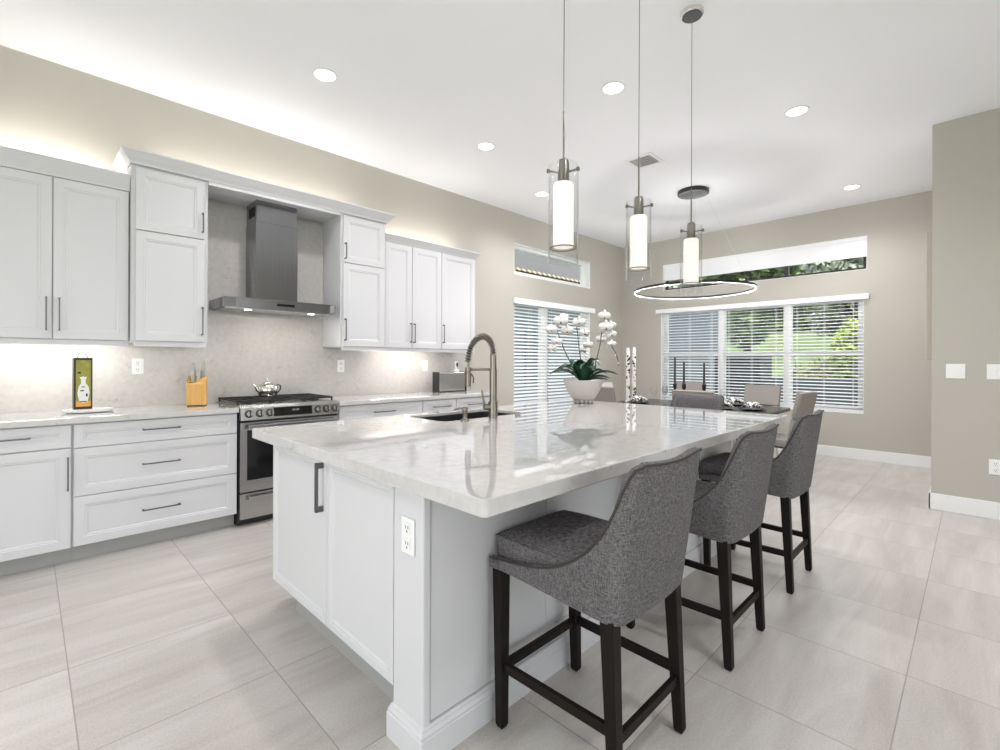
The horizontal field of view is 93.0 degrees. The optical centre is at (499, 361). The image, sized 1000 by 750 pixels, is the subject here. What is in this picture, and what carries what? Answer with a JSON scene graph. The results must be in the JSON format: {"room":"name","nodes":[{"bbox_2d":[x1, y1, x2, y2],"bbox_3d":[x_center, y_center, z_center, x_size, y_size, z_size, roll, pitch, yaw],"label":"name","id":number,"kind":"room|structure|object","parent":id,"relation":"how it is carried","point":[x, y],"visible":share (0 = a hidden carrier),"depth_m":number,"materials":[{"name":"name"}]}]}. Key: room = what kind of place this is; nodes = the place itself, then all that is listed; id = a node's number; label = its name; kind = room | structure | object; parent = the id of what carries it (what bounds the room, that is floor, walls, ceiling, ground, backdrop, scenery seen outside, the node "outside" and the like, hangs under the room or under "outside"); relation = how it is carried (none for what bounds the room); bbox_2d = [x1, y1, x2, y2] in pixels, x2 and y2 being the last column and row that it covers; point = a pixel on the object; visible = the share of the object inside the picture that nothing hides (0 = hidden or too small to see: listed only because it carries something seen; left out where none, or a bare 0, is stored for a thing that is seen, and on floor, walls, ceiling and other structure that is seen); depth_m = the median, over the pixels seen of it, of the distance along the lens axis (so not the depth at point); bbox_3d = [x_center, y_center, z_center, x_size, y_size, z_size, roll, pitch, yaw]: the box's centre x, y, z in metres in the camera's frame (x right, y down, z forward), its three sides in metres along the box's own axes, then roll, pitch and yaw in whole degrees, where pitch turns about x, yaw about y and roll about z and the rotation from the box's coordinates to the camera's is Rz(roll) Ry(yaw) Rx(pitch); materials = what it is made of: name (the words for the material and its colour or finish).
{"room":"kitchen","nodes":[
{"label":"kitchen","id":0,"kind":"room"},
{"bbox_2d":[0,45,622,405],"bbox_3d":[-1.404,-0.408,5.187,10.538,3.353,0.200,0,0,-45],"label":"wall","id":1,"kind":"structure","parent":0,"point":[48,108],"depth_m":4.68,"materials":[{"name":"grey paint"}]},
{"bbox_2d":[0,145,130,345],"bbox_3d":[-3.001,-0.707,3.174,0.792,1.197,0.392,0,0,-45],"label":"upper cabinet","id":2,"kind":"object","parent":1,"relation":"attached to","point":[64,224],"visible":1,"depth_m":3.09,"materials":[{"name":"white paint"}]},
{"bbox_2d":[126,164,207,342],"bbox_3d":[-2.537,-0.763,3.608,0.472,1.243,0.432,0,0,-45],"label":"upper cabinet","id":3,"kind":"object","parent":1,"relation":"attached to","point":[168,212],"visible":0.83,"depth_m":3.46,"materials":[{"name":"white paint"}]},
{"bbox_2d":[129,341,205,346],"bbox_3d":[-2.529,-0.123,3.605,0.442,0.034,0.323,0,0,-45],"label":"rail","id":4,"kind":"object","parent":3,"relation":"attached to","point":[136,343],"visible":0.93,"depth_m":3.48,"materials":[{"name":"white paint"}]},
{"bbox_2d":[0,202,467,413],"bbox_3d":[-1.952,-0.491,4.485,4.370,1.686,0.020,0,0,-45],"label":"backsplash","id":5,"kind":"structure","parent":1,"relation":"attached to","point":[241,351],"depth_m":4.10,"materials":[{"name":"tile"}]},
{"bbox_2d":[131,358,143,374],"bbox_3d":[-2.780,0.041,3.640,0.075,0.125,0.008,0,0,-45],"label":"wall outlet","id":6,"kind":"object","parent":5,"relation":"attached to","point":[137,368],"visible":1,"depth_m":3.64,"materials":[{"name":"white plastic"}]},
{"bbox_2d":[337,360,343,371],"bbox_3d":[-1.611,0.050,4.807,0.075,0.125,0.008,0,0,-45],"label":"wall outlet","id":7,"kind":"object","parent":5,"relation":"attached to","point":[340,363],"visible":1,"depth_m":4.80,"materials":[{"name":"white plastic"}]},
{"bbox_2d":[404,360,408,371],"bbox_3d":[-1.055,0.055,5.361,0.075,0.125,0.008,0,0,-45],"label":"wall outlet","id":8,"kind":"object","parent":5,"relation":"attached to","point":[406,362],"visible":1,"depth_m":5.36,"materials":[{"name":"white plastic"}]},
{"bbox_2d":[422,360,427,370],"bbox_3d":[-0.875,0.056,5.540,0.075,0.125,0.009,0,0,-45],"label":"light switch","id":9,"kind":"object","parent":5,"relation":"attached to","point":[424,363],"visible":1,"depth_m":5.53,"materials":[{"name":"white plastic"}]},
{"bbox_2d":[112,145,395,223],"bbox_3d":[-1.972,-1.410,4.146,2.158,0.113,0.464,0,0,-45],"label":"crown molding","id":10,"kind":"object","parent":1,"relation":"attached to","point":[223,186],"visible":0.83,"depth_m":3.90,"materials":[{"name":"white paint"}]},
{"bbox_2d":[209,199,335,317],"bbox_3d":[-1.952,-0.891,4.140,0.914,0.948,0.464,0,0,-45],"label":"range hood","id":11,"kind":"object","parent":1,"relation":"attached to","point":[271,228],"visible":1,"depth_m":4.09,"materials":[{"name":"metal"}]},
{"bbox_2d":[323,213,384,347],"bbox_3d":[-1.436,-0.758,4.706,0.475,1.243,0.432,0,0,-45],"label":"upper cabinet","id":12,"kind":"object","parent":1,"relation":"attached to","point":[353,247],"visible":0.9,"depth_m":4.56,"materials":[{"name":"white paint"}]},
{"bbox_2d":[327,346,383,350],"bbox_3d":[-1.429,-0.119,4.703,0.445,0.034,0.323,0,0,-45],"label":"rail","id":13,"kind":"object","parent":12,"relation":"attached to","point":[342,347],"visible":1,"depth_m":4.58,"materials":[{"name":"white paint"}]},
{"bbox_2d":[384,232,443,351],"bbox_3d":[-1.020,-0.694,5.150,0.740,1.188,0.392,0,0,-45],"label":"upper cabinet","id":14,"kind":"object","parent":1,"relation":"attached to","point":[413,267],"visible":0.75,"depth_m":5.03,"materials":[{"name":"white paint"}]},
{"bbox_2d":[441,245,480,352],"bbox_3d":[-0.561,-0.692,5.608,0.556,1.188,0.392,0,0,-45],"label":"upper cabinet","id":15,"kind":"object","parent":1,"relation":"attached to","point":[458,265],"visible":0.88,"depth_m":5.47,"materials":[{"name":"white paint"}]},
{"bbox_2d":[514,243,589,288],"bbox_3d":[0.801,-1.433,7.346,1.855,0.440,0.154,0,0,-45],"label":"window","id":16,"kind":"structure","parent":1,"relation":"in","point":[584,266],"depth_m":7.46,"materials":[{"name":"white paint"}]},
{"bbox_2d":[518,305,589,400],"bbox_3d":[0.798,-0.088,7.348,1.850,1.530,0.154,0,0,-45],"label":"window","id":17,"kind":"structure","parent":1,"relation":"in","point":[546,310],"depth_m":7.27,"materials":[{"name":"white paint"}]},
{"bbox_2d":[513,297,594,403],"bbox_3d":[0.862,-0.133,7.319,1.960,1.500,0.124,0,0,-45],"label":"window blind","id":18,"kind":"object","parent":17,"relation":"attached to","point":[517,301],"visible":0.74,"depth_m":7.11,"materials":[{"name":"white plastic"}]},
{"bbox_2d":[0,0,999,247],"bbox_3d":[1.345,-2.149,2.298,12.138,0.150,9.565,0,0,-45],"label":"ceiling","id":19,"kind":"structure","parent":0,"point":[419,84],"depth_m":3.55,"materials":[{"name":"white paint"}]},
{"bbox_2d":[312,67,337,82],"bbox_3d":[-1.274,-2.081,3.456,0.180,0.006,0.180,0,0,-45],"label":"recessed light","id":20,"kind":"object","parent":19,"relation":"in","point":[322,74],"visible":1,"depth_m":3.45,"materials":[{"name":"white paint"}]},
{"bbox_2d":[477,142,494,150],"bbox_3d":[-0.135,-2.076,4.589,0.180,0.006,0.180,0,0,-45],"label":"recessed light","id":21,"kind":"object","parent":19,"relation":"in","point":[486,146],"visible":1,"depth_m":4.59,"materials":[{"name":"white paint"}]},
{"bbox_2d":[535,191,547,196],"bbox_3d":[0.521,-2.074,5.895,0.180,0.006,0.180,0,0,-45],"label":"recessed light","id":22,"kind":"object","parent":19,"relation":"in","point":[541,193],"visible":0.96,"depth_m":5.90,"materials":[{"name":"white paint"}]},
{"bbox_2d":[547,0,579,262],"bbox_3d":[0.264,-1.238,1.942,0.135,1.677,0.138,0,0,-45],"label":"pendant lamp","id":23,"kind":"object","parent":19,"relation":"hanging from","point":[563,189],"visible":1,"depth_m":1.92,"materials":[{"name":"white glass"}]},
{"bbox_2d":[601,81,624,94],"bbox_3d":[0.859,-2.072,3.604,0.180,0.006,0.180,0,0,-45],"label":"recessed light","id":24,"kind":"object","parent":19,"relation":"in","point":[613,87],"visible":1,"depth_m":3.59,"materials":[{"name":"white paint"}]},
{"bbox_2d":[625,0,652,280],"bbox_3d":[0.698,-1.237,2.375,0.135,1.677,0.138,0,0,-45],"label":"pendant lamp","id":25,"kind":"object","parent":19,"relation":"hanging from","point":[638,221],"visible":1,"depth_m":2.35,"materials":[{"name":"white glass"}]},
{"bbox_2d":[624,152,663,169],"bbox_3d":[1.491,-2.064,4.913,0.300,0.017,0.300,0,0,-45],"label":"ceiling vent","id":26,"kind":"object","parent":19,"relation":"in","point":[648,159],"visible":0.87,"depth_m":4.90,"materials":[{"name":"white metal"}]},
{"bbox_2d":[680,4,703,286],"bbox_3d":[1.139,-1.235,2.815,0.135,1.677,0.138,0,0,-45],"label":"pendant lamp","id":27,"kind":"object","parent":19,"relation":"hanging from","point":[692,13],"visible":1,"depth_m":2.79,"materials":[{"name":"white glass"}]},
{"bbox_2d":[677,186,708,202],"label":"ceiling canopy","id":28,"kind":"object","parent":19,"relation":"hanging from","point":[697,192],"depth_m":5.70,"materials":[{"name":"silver metal"}]},
{"bbox_2d":[634,280,756,298],"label":"ring chandelier","id":29,"kind":"object","parent":28,"relation":"hanging from","point":[702,281],"depth_m":5.66,"materials":[{"name":"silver metal"}]},
{"bbox_2d":[784,105,809,116],"bbox_3d":[2.455,-2.066,3.925,0.180,0.006,0.180,0,0,-45],"label":"recessed light","id":30,"kind":"object","parent":19,"relation":"in","point":[795,111],"visible":1,"depth_m":3.92,"materials":[{"name":"white paint"}]},
{"bbox_2d":[842,184,860,189],"bbox_3d":[4.166,-2.059,5.619,0.180,0.006,0.180,0,0,-45],"label":"recessed light","id":31,"kind":"object","parent":19,"relation":"in","point":[854,186],"visible":1,"depth_m":5.62,"materials":[{"name":"white paint"}]},
{"bbox_2d":[0,450,999,749],"bbox_3d":[1.331,1.339,2.298,10.738,0.120,8.165,0,0,-45],"label":"floor","id":32,"kind":"structure","parent":0,"point":[890,640],"depth_m":2.06,"materials":[{"name":"tile"}]},
{"bbox_2d":[0,424,71,575],"bbox_3d":[-3.056,0.824,2.948,0.563,0.875,0.642,0,0,-45],"label":"base cabinet","id":33,"kind":"object","parent":32,"relation":"on","point":[36,461],"visible":0.98,"depth_m":2.84,"materials":[{"name":"white paint"}]},
{"bbox_2d":[0,402,238,428],"bbox_3d":[-2.740,0.368,3.267,1.539,0.038,0.634,0,0,-45],"label":"countertop","id":34,"kind":"structure","parent":33,"relation":"on","point":[42,418],"depth_m":3.15,"materials":[{"name":"stone"}]},
{"bbox_2d":[61,407,113,413],"bbox_3d":[-2.805,0.336,3.234,0.276,0.024,0.171,0,0,-45],"label":"serving board","id":35,"kind":"object","parent":34,"relation":"on","point":[94,409],"visible":0.94,"depth_m":3.18,"materials":[{"name":"white stone"}]},
{"bbox_2d":[72,352,92,409],"bbox_3d":[-2.820,0.132,3.205,0.059,0.382,0.096,0,0,41],"label":"picture frame","id":36,"kind":"object","parent":35,"relation":"on","point":[82,368],"visible":1,"depth_m":3.18,"materials":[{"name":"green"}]},
{"bbox_2d":[76,360,90,406],"bbox_3d":[-2.799,0.149,3.188,0.077,0.312,0.007,0,0,-45],"label":"picture","id":37,"kind":"object","parent":36,"relation":"attached to","point":[83,367],"depth_m":3.19,"materials":[{"name":"green paper"}]},
{"bbox_2d":[186,361,207,405],"bbox_3d":[-2.383,0.173,3.732,0.132,0.354,0.112,0,0,-27],"label":"knife block","id":38,"kind":"object","parent":34,"relation":"on","point":[196,386],"visible":1,"depth_m":3.69,"materials":[{"name":"brown wood"}]},
{"bbox_2d":[71,413,236,560],"bbox_3d":[-2.527,0.826,3.476,0.932,0.875,0.642,0,0,-45],"label":"base cabinet","id":39,"kind":"object","parent":32,"relation":"on","point":[139,482],"visible":0.98,"depth_m":3.24,"materials":[{"name":"white paint"}]},
{"bbox_2d":[217,393,338,525],"bbox_3d":[-1.885,0.788,4.066,0.788,0.956,0.670,0,0,-45],"label":"gas range","id":40,"kind":"object","parent":32,"relation":"on","point":[254,456],"visible":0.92,"depth_m":3.71,"materials":[{"name":"grey metal"}]},
{"bbox_2d":[253,379,280,395],"bbox_3d":[-2.062,0.232,4.202,0.176,0.152,0.175,0,0,0],"label":"kettle","id":41,"kind":"object","parent":40,"relation":"on","point":[267,388],"visible":1,"depth_m":4.14,"materials":[{"name":"silver metal"}]},
{"bbox_2d":[217,398,329,406],"bbox_3d":[-1.939,0.353,4.122,0.786,0.019,0.512,0,0,-45],"label":"cooktop","id":42,"kind":"object","parent":40,"relation":"in","point":[227,402],"depth_m":3.94,"materials":[{"name":"metal"}]},
{"bbox_2d":[337,400,422,419],"bbox_3d":[-1.304,0.831,4.696,0.899,0.875,0.642,0,0,-45],"label":"base cabinet","id":43,"kind":"object","parent":32,"relation":"on","point":[347,412],"visible":0.24,"depth_m":4.46,"materials":[{"name":"white paint"}]},
{"bbox_2d":[322,391,488,405],"bbox_3d":[-0.969,0.375,5.035,1.857,0.038,0.634,0,0,-45],"label":"countertop","id":44,"kind":"structure","parent":43,"relation":"on","point":[428,395],"depth_m":4.78,"materials":[{"name":"stone"}]},
{"bbox_2d":[432,371,466,392],"bbox_3d":[-0.588,0.241,5.567,0.424,0.232,0.114,0,0,-45],"label":"toaster","id":45,"kind":"object","parent":44,"relation":"on","point":[442,381],"visible":0.96,"depth_m":5.49,"materials":[{"name":"metal"}]},
{"bbox_2d":[422,398,455,412],"bbox_3d":[-0.830,0.833,5.169,0.438,0.875,0.642,0,0,-45],"label":"base cabinet","id":46,"kind":"object","parent":32,"relation":"on","point":[436,405],"visible":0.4,"depth_m":4.96,"materials":[{"name":"white paint"}]},
{"bbox_2d":[455,396,488,409],"bbox_3d":[-0.498,0.834,5.501,0.500,0.875,0.642,0,0,-45],"label":"base cabinet","id":47,"kind":"object","parent":32,"relation":"on","point":[470,402],"visible":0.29,"depth_m":5.27,"materials":[{"name":"white paint"}]},
{"bbox_2d":[273,439,735,749],"bbox_3d":[0.236,0.843,2.951,2.804,0.863,1.421,0,0,-45],"label":"kitchen island","id":48,"kind":"object","parent":32,"relation":"on","point":[420,628],"visible":0.36,"depth_m":1.72,"materials":[{"name":"white paint"}]},
{"bbox_2d":[401,515,414,556],"bbox_3d":[-0.300,0.569,1.542,0.008,0.118,0.072,0,0,-45],"label":"wall outlet","id":49,"kind":"object","parent":48,"relation":"attached to","point":[407,524],"visible":1,"depth_m":1.54,"materials":[{"name":"white plastic"}]},
{"bbox_2d":[404,521,409,534],"bbox_3d":[-0.302,0.543,1.541,0.003,0.038,0.031,0,0,-45],"label":"socket","id":50,"kind":"object","parent":49,"relation":"attached to","point":[406,523],"depth_m":1.54,"materials":[{"name":"white plastic"}]},
{"bbox_2d":[404,537,409,550],"bbox_3d":[-0.302,0.595,1.541,0.003,0.038,0.031,0,0,-45],"label":"socket","id":51,"kind":"object","parent":49,"relation":"attached to","point":[406,539],"depth_m":1.54,"materials":[{"name":"white plastic"}]},
{"bbox_2d":[252,399,787,517],"bbox_3d":[0.327,0.386,2.868,2.837,0.050,1.801,0,0,-45],"label":"island countertop","id":52,"kind":"structure","parent":48,"relation":"on","point":[485,467],"depth_m":2.06,"materials":[{"name":"stone"}]},
{"bbox_2d":[454,407,468,420],"bbox_3d":[-0.229,0.317,2.843,0.092,0.084,0.052,0,0,-21],"label":"soap dispenser","id":53,"kind":"object","parent":52,"relation":"on","point":[464,409],"visible":1,"depth_m":2.84,"materials":[{"name":"silver metal"}]},
{"bbox_2d":[421,411,510,420],"bbox_3d":[-0.214,0.485,3.189,0.713,0.217,0.383,0,0,-45],"label":"sink","id":54,"kind":"object","parent":52,"relation":"in","point":[453,417],"visible":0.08,"depth_m":3.38,"materials":[{"name":"grey metal"}]},
{"bbox_2d":[465,333,497,417],"bbox_3d":[-0.117,0.091,2.990,0.215,0.537,0.060,0,0,-19],"label":"faucet","id":55,"kind":"object","parent":52,"relation":"on","point":[491,406],"visible":1,"depth_m":2.99,"materials":[{"name":"silver metal"}]},
{"bbox_2d":[545,310,618,402],"bbox_3d":[0.720,-0.043,4.146,0.458,0.811,0.469,0,0,-45],"label":"potted orchid","id":56,"kind":"object","parent":52,"relation":"on","point":[587,385],"visible":1,"depth_m":4.11,"materials":[{"name":"white plant"}]},
{"bbox_2d":[563,379,603,399],"bbox_3d":[0.728,0.247,4.146,0.350,0.170,0.350,0,0,-45],"label":"bowl","id":57,"kind":"object","parent":56,"relation":"attached to","point":[578,389],"depth_m":4.03,"materials":[{"name":"white ceramic"}]},
{"bbox_2d":[489,447,701,749],"bbox_3d":[0.330,0.779,1.641,0.472,0.992,0.595,0,0,-45],"label":"bar stool","id":58,"kind":"object","parent":32,"relation":"on","point":[612,572],"visible":1,"depth_m":1.47,"materials":[{"name":"grey fabric"}]},
{"bbox_2d":[594,386,616,402],"bbox_3d":[1.409,0.793,5.894,0.598,0.977,0.453,0,0,-38],"label":"dining chair","id":59,"kind":"object","parent":32,"relation":"on","point":[606,394],"visible":0.09,"depth_m":5.63,"materials":[{"name":"beige fabric"}]},
{"bbox_2d":[676,382,706,390],"bbox_3d":[2.575,0.797,6.698,0.598,0.977,0.453,0,0,-45],"label":"dining chair","id":60,"kind":"object","parent":32,"relation":"on","point":[689,386],"visible":0.09,"depth_m":6.85,"materials":[{"name":"beige fabric"}]},
{"bbox_2d":[672,390,714,398],"bbox_3d":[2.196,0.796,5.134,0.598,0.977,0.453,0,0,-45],"label":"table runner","id":61,"kind":"object","parent":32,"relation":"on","point":[674,392],"visible":0.1,"depth_m":4.92,"materials":[{"name":"white fabric"}]},
{"bbox_2d":[671,393,723,409],"bbox_3d":[1.566,0.784,4.017,0.595,0.992,0.472,0,0,-45],"label":"dining chair","id":62,"kind":"object","parent":32,"relation":"on","point":[714,402],"visible":0.14,"depth_m":4.19,"materials":[{"name":"grey fabric"}]},
{"bbox_2d":[626,423,778,671],"bbox_3d":[0.949,0.782,2.260,0.472,0.992,0.595,0,0,-45],"label":"bar stool","id":63,"kind":"object","parent":32,"relation":"on","point":[728,510],"visible":0.64,"depth_m":2.00,"materials":[{"name":"grey fabric"}]},
{"bbox_2d":[616,398,789,439],"bbox_3d":[2.378,0.908,5.796,0.960,0.750,1.840,0,0,-45],"label":"dining table","id":64,"kind":"object","parent":32,"relation":"on","point":[659,402],"visible":0.24,"depth_m":5.49,"materials":[{"name":"black wood"}]},
{"bbox_2d":[625,347,635,401],"bbox_3d":[1.724,0.173,6.228,0.140,0.714,0.120,0,0,-45],"label":"vase","id":65,"kind":"object","parent":64,"relation":"on","point":[634,348],"visible":0.96,"depth_m":6.21,"materials":[{"name":"white ceramic"}]},
{"bbox_2d":[627,401,648,402],"bbox_3d":[1.758,0.521,6.023,0.276,0.019,0.276,0,0,-45],"label":"dinner plate","id":66,"kind":"object","parent":64,"relation":"on","point":[627,401],"visible":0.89,"depth_m":6.03,"materials":[{"name":"black"}]},
{"bbox_2d":[629,396,647,401],"bbox_3d":[1.761,0.475,6.023,0.227,0.069,0.224,0,0,-45],"label":"napkin","id":67,"kind":"object","parent":66,"relation":"on","point":[637,398],"visible":1,"depth_m":5.98,"materials":[{"name":"white fabric"}]},
{"bbox_2d":[673,358,676,389],"bbox_3d":[2.183,0.245,5.923,0.090,0.575,0.090,0,0,-45],"label":"candlestick","id":68,"kind":"object","parent":64,"relation":"on","point":[674,383],"visible":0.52,"depth_m":5.91,"materials":[{"name":"black metal"}]},
{"bbox_2d":[674,358,675,382],"bbox_3d":[2.184,0.117,5.923,0.026,0.320,0.026,0,0,-45],"label":"candle","id":69,"kind":"object","parent":68,"relation":"on","point":[674,358],"depth_m":5.91,"materials":[{"name":"black wax"}]},
{"bbox_2d":[682,361,685,389],"bbox_3d":[2.264,0.268,5.842,0.090,0.530,0.090,0,0,-45],"label":"candlestick","id":70,"kind":"object","parent":64,"relation":"on","point":[683,384],"visible":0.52,"depth_m":5.83,"materials":[{"name":"black metal"}]},
{"bbox_2d":[683,361,684,383],"bbox_3d":[2.265,0.140,5.842,0.026,0.274,0.026,0,0,-45],"label":"candle","id":71,"kind":"object","parent":70,"relation":"on","point":[683,361],"depth_m":5.83,"materials":[{"name":"black wax"}]},
{"bbox_2d":[702,363,705,390],"bbox_3d":[2.437,0.278,5.668,0.090,0.512,0.090,0,0,-45],"label":"candlestick","id":72,"kind":"object","parent":64,"relation":"on","point":[703,384],"visible":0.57,"depth_m":5.66,"materials":[{"name":"black metal"}]},
{"bbox_2d":[739,407,766,410],"bbox_3d":[2.761,0.525,5.187,0.276,0.019,0.276,0,0,-45],"label":"dinner plate","id":73,"kind":"object","parent":64,"relation":"on","point":[747,408],"visible":0.86,"depth_m":5.18,"materials":[{"name":"black ceramic"}]},
{"bbox_2d":[741,402,763,408],"bbox_3d":[2.761,0.479,5.187,0.234,0.069,0.222,0,0,-45],"label":"napkin","id":74,"kind":"object","parent":73,"relation":"on","point":[750,405],"visible":1,"depth_m":5.14,"materials":[{"name":"white fabric"}]},
{"bbox_3d":[2.847,0.526,5.753,0.276,0.019,0.276,0,0,-45],"label":"dinner plate","id":75,"kind":"object","parent":64,"relation":"on","visible":0},
{"bbox_2d":[726,398,744,403],"bbox_3d":[2.848,0.479,5.747,0.229,0.069,0.223,0,0,-45],"label":"napkin","id":76,"kind":"object","parent":75,"relation":"on","point":[731,400],"visible":0.93,"depth_m":5.70,"materials":[{"name":"white fabric"}]},
{"bbox_2d":[699,409,823,593],"bbox_3d":[1.600,0.784,2.909,0.472,0.992,0.595,0,0,-45],"label":"bar stool","id":77,"kind":"object","parent":32,"relation":"on","point":[791,474],"visible":0.61,"depth_m":2.65,"materials":[{"name":"grey fabric"}]},
{"bbox_2d":[744,384,781,455],"bbox_3d":[3.228,0.800,6.044,0.598,0.977,0.453,0,0,-39],"label":"dining chair","id":78,"kind":"object","parent":32,"relation":"on","point":[765,395],"visible":0.31,"depth_m":6.16,"materials":[{"name":"beige fabric"}]},
{"bbox_2d":[775,391,817,447],"bbox_3d":[2.910,0.799,4.975,0.453,0.977,0.598,0,0,-39],"label":"dining chair","id":79,"kind":"object","parent":32,"relation":"on","point":[805,402],"visible":0.31,"depth_m":4.73,"materials":[{"name":"beige fabric"}]},
{"bbox_2d":[623,191,931,456],"bbox_3d":[5.068,-0.382,6.020,0.200,3.353,7.765,0,0,-45],"label":"wall","id":80,"kind":"structure","parent":0,"point":[896,418],"depth_m":6.20,"materials":[{"name":"grey paint"}]},
{"bbox_2d":[661,299,863,413],"bbox_3d":[3.813,-0.076,7.237,0.154,1.530,2.800,0,0,-45],"label":"window","id":81,"kind":"structure","parent":80,"relation":"in","point":[721,356],"depth_m":6.91,"materials":[{"name":"white paint"}]},
{"bbox_2d":[656,293,868,408],"bbox_3d":[3.760,-0.126,7.197,0.124,1.510,2.930,0,0,-45],"label":"window blind","id":82,"kind":"object","parent":81,"relation":"attached to","point":[817,300],"visible":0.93,"depth_m":6.95,"materials":[{"name":"white plastic"}]},
{"bbox_2d":[663,235,866,290],"bbox_3d":[3.841,-1.421,7.218,0.150,0.440,2.800,0,0,-45],"label":"window","id":83,"kind":"structure","parent":80,"relation":"in","point":[786,268],"depth_m":6.92,"materials":[{"name":"white metal"}]},
{"bbox_2d":[664,236,866,280],"bbox_3d":[3.819,-1.506,7.195,0.063,0.260,2.780,0,0,-45],"label":"roller shade","id":84,"kind":"object","parent":83,"relation":"attached to","point":[852,247],"visible":0.94,"depth_m":6.91,"materials":[{"name":"white fabric"}]},
{"bbox_2d":[774,445,999,519],"bbox_3d":[4.228,1.221,5.188,2.154,0.140,7.765,0,0,-45],"label":"baseboard","id":85,"kind":"structure","parent":80,"relation":"attached to","point":[851,453],"depth_m":5.74,"materials":[{"name":"white paint"}]},
{"bbox_2d":[931,108,999,502],"bbox_3d":[5.756,-0.380,3.675,2.138,3.353,3.472,0,0,-45],"label":"wall","id":86,"kind":"structure","parent":0,"point":[965,413],"depth_m":4.00,"materials":[{"name":"grey paint"}]},
{"bbox_2d":[926,231,931,359],"bbox_3d":[4.331,-0.615,4.758,0.850,1.208,0.042,0,0,-45],"label":"canvas","id":87,"kind":"object","parent":86,"relation":"attached to","point":[929,233],"visible":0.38,"depth_m":4.46,"materials":[{"name":"beige"}]},
{"bbox_2d":[946,364,964,378],"bbox_3d":[3.875,0.086,4.037,0.009,0.125,0.120,0,0,-45],"label":"light switch","id":88,"kind":"object","parent":86,"relation":"attached to","point":[953,371],"visible":1,"depth_m":4.04,"materials":[{"name":"white plastic"}]},
{"bbox_2d":[987,364,999,379],"bbox_3d":[4.048,0.087,3.864,0.009,0.125,0.120,0,0,-45],"label":"light switch","id":89,"kind":"object","parent":86,"relation":"attached to","point":[993,370],"visible":1,"depth_m":3.88,"materials":[{"name":"white plastic"}]},
{"bbox_2d":[989,459,999,474],"bbox_3d":[4.040,0.865,3.869,0.008,0.125,0.075,0,0,-45],"label":"wall outlet","id":90,"kind":"object","parent":86,"relation":"attached to","point":[994,465],"visible":1,"depth_m":3.87,"materials":[{"name":"white plastic"}]},
{"label":"outside","id":91,"kind":"structure","parent":0,"visible":0},
{"bbox_2d":[726,332,844,376],"bbox_3d":[10.640,-0.033,31.809,120.000,3.000,130.000,0,0,-45],"label":"ground","id":92,"kind":"structure","parent":91,"point":[802,337],"depth_m":23.66,"materials":[{"name":"green plant"}]},
{"bbox_2d":[514,250,579,404],"bbox_3d":[1.251,-1.430,13.489,6.580,5.718,3.863,0,0,-45],"label":"house","id":93,"kind":"structure","parent":92,"relation":"on","point":[524,262],"depth_m":11.45,"materials":[{"name":"grey paint"}]},
{"bbox_2d":[669,279,696,288],"bbox_3d":[8.489,-2.382,22.928,4.196,7.696,5.370,0,0,-45],"label":"tree","id":94,"kind":"object","parent":92,"relation":"on","point":[676,285],"visible":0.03,"depth_m":21.69,"materials":[{"name":"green plant"}]},
{"bbox_2d":[669,312,717,395],"bbox_3d":[4.344,-0.134,12.069,0.700,3.150,2.150,0,0,-45],"label":"garden shed","id":95,"kind":"object","parent":92,"relation":"on","point":[703,359],"visible":0.07,"depth_m":11.38,"materials":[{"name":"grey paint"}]},
{"bbox_2d":[715,356,771,399],"bbox_3d":[4.624,0.670,9.025,0.700,1.545,0.800,0,0,-45],"label":"cabinet","id":96,"kind":"object","parent":92,"relation":"on","point":[732,358],"visible":0.29,"depth_m":8.74,"materials":[{"name":"grey"}]},
{"bbox_2d":[697,265,818,350],"bbox_3d":[7.962,-1.289,15.132,3.199,5.506,3.517,0,0,-45],"label":"tree","id":97,"kind":"object","parent":92,"relation":"on","point":[793,270],"visible":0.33,"depth_m":14.48,"materials":[{"name":"green plant"}]},
{"bbox_2d":[768,313,813,333],"bbox_3d":[18.977,-2.077,31.779,6.428,7.356,6.101,0,0,-45],"label":"tree","id":98,"kind":"object","parent":92,"relation":"on","point":[796,324],"visible":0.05,"depth_m":29.58,"materials":[{"name":"green plant"}]},
{"bbox_2d":[782,358,833,377],"bbox_3d":[9.131,0.548,13.208,1.474,1.724,3.064,0,0,-45],"label":"shrub","id":99,"kind":"object","parent":92,"relation":"on","point":[826,359],"visible":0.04,"depth_m":13.26,"materials":[{"name":"green plant"}]},
{"bbox_2d":[772,378,857,405],"bbox_3d":[6.176,0.899,9.380,0.400,1.100,2.150,0,0,-45],"label":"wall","id":100,"kind":"structure","parent":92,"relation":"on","point":[800,379],"depth_m":9.02,"materials":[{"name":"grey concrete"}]},
{"bbox_2d":[799,257,863,336],"bbox_3d":[13.956,-1.898,17.929,5.228,6.772,5.073,0,0,-45],"label":"tree","id":101,"kind":"object","parent":92,"relation":"on","point":[850,263],"visible":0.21,"depth_m":18.39,"materials":[{"name":"green plant"}]},
{"bbox_2d":[827,310,857,378],"bbox_3d":[7.498,0.147,9.918,1.117,2.603,1.167,0,0,-45],"label":"hedge","id":102,"kind":"object","parent":92,"relation":"on","point":[856,313],"visible":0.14,"depth_m":9.86,"materials":[{"name":"green plant"}]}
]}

